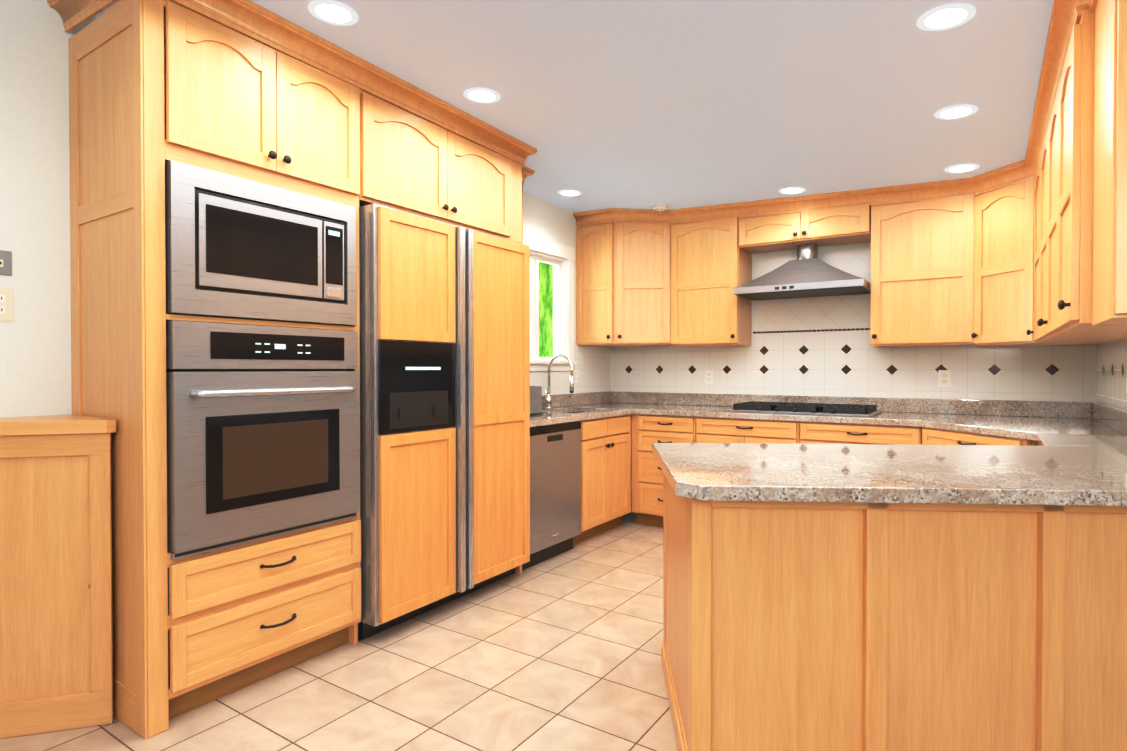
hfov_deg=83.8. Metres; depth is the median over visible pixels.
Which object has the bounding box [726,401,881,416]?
cooktop
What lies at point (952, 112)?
recessed light
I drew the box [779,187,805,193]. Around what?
recessed light
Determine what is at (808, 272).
range hood
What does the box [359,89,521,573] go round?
tall cabinet
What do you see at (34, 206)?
wall
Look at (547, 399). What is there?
faucet
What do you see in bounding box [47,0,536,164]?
crown molding
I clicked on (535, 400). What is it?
toaster
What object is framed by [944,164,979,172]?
recessed light
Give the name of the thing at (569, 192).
recessed light
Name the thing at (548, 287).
trees
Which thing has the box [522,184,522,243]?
wall
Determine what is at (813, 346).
wall
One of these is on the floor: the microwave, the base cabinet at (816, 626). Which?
the base cabinet at (816, 626)
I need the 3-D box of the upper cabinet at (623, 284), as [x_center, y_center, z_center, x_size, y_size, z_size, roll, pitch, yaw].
[0.563,-0.758,5.268,0.749,1.012,0.602,0,1,34]
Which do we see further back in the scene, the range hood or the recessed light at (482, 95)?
the range hood
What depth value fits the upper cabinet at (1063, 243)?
2.15 m
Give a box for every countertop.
[530,391,633,426]
[618,392,773,414]
[622,395,1126,505]
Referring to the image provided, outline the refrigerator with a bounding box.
[358,204,529,640]
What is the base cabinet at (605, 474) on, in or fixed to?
on the floor
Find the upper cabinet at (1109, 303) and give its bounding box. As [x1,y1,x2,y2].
[1092,0,1126,325]
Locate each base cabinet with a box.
[0,414,115,738]
[571,412,630,544]
[632,414,695,526]
[661,474,1126,750]
[696,417,799,443]
[799,422,922,444]
[922,427,1038,445]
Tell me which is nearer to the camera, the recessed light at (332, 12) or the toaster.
the recessed light at (332, 12)
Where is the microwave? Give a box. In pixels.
[165,160,356,325]
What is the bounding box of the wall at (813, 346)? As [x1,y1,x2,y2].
[610,242,1096,502]
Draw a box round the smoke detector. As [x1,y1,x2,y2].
[651,204,668,211]
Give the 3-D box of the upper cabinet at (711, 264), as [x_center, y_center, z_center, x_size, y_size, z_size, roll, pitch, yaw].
[1.167,-0.735,5.002,0.548,0.996,0.372,0,1,34]
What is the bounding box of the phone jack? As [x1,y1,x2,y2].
[0,250,11,275]
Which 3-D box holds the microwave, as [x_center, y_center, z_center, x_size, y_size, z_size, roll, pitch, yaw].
[-1.287,-0.465,2.513,0.472,0.503,0.736,0,1,34]
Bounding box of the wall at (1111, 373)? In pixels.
[1096,339,1126,411]
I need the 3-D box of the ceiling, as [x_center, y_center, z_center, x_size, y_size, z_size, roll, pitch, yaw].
[-0.241,-1.332,1.148,8.640,0.605,8.590,0,1,34]
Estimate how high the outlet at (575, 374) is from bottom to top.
0.110 m
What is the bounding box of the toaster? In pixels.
[530,386,542,415]
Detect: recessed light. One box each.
[308,0,358,25]
[463,88,500,102]
[558,190,581,195]
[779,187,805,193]
[916,3,975,30]
[934,105,977,119]
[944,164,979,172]
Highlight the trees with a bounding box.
[539,262,552,356]
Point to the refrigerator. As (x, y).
(444, 413)
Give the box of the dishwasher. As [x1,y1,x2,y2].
[522,421,580,569]
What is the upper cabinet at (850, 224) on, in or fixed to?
attached to the wall at (813, 346)
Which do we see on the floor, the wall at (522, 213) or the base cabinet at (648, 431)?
the base cabinet at (648, 431)
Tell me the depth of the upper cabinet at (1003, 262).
3.69 m
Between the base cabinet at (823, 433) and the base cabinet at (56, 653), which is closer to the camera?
the base cabinet at (56, 653)
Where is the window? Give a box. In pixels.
[523,233,576,370]
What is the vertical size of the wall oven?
0.798 m
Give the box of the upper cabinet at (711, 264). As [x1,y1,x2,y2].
[671,217,751,346]
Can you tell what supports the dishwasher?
on the floor
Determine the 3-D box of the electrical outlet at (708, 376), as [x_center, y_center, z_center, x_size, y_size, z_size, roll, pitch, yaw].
[1.207,0.011,5.206,0.072,0.114,0.006,0,1,34]
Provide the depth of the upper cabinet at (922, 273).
4.05 m
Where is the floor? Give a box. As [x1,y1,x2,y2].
[0,503,677,750]
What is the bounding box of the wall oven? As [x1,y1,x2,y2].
[166,321,358,560]
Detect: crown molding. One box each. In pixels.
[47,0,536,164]
[522,0,1097,225]
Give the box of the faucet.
[544,354,573,408]
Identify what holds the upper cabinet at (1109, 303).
attached to the wall at (1111, 373)
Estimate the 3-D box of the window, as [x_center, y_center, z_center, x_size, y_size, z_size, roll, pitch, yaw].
[-0.216,-0.543,4.849,0.163,1.015,0.940,0,1,34]
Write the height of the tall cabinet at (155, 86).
2.434 m
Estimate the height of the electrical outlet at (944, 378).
0.114 m
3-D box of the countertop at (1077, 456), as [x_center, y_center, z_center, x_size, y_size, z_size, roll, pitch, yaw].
[1.595,0.245,2.887,1.706,0.140,3.441,0,1,34]
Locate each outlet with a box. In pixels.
[0,288,12,320]
[573,370,577,382]
[705,370,712,383]
[938,370,950,386]
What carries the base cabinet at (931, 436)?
on the floor
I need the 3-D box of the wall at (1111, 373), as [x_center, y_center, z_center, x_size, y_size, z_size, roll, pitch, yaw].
[2.689,-0.211,2.879,0.129,2.771,2.470,0,1,34]
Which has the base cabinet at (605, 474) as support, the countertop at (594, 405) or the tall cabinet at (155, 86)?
the countertop at (594, 405)
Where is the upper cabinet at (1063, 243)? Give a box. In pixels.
[1026,9,1126,343]
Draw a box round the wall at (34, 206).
[0,0,609,417]
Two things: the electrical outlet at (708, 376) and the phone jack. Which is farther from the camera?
the electrical outlet at (708, 376)
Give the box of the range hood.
[733,244,870,300]
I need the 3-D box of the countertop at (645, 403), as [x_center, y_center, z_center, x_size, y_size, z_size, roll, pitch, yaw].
[1.476,0.227,4.592,3.030,0.140,0.741,0,1,34]
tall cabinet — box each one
[69,0,360,738]
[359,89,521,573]
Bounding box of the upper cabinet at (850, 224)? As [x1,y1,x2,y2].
[739,203,870,253]
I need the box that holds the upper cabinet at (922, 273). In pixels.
[870,194,974,346]
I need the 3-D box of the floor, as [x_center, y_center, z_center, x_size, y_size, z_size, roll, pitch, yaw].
[-0.241,1.243,1.175,8.640,0.100,8.590,0,1,34]
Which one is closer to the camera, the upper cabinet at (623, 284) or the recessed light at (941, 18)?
the recessed light at (941, 18)
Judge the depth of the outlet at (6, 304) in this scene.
2.19 m
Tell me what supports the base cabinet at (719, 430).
on the floor
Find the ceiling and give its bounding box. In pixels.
[94,0,1053,212]
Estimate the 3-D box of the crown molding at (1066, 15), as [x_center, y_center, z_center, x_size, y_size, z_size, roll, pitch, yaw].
[1.202,-1.221,3.254,4.048,0.254,2.586,0,1,34]
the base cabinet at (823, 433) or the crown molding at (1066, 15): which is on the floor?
the base cabinet at (823, 433)

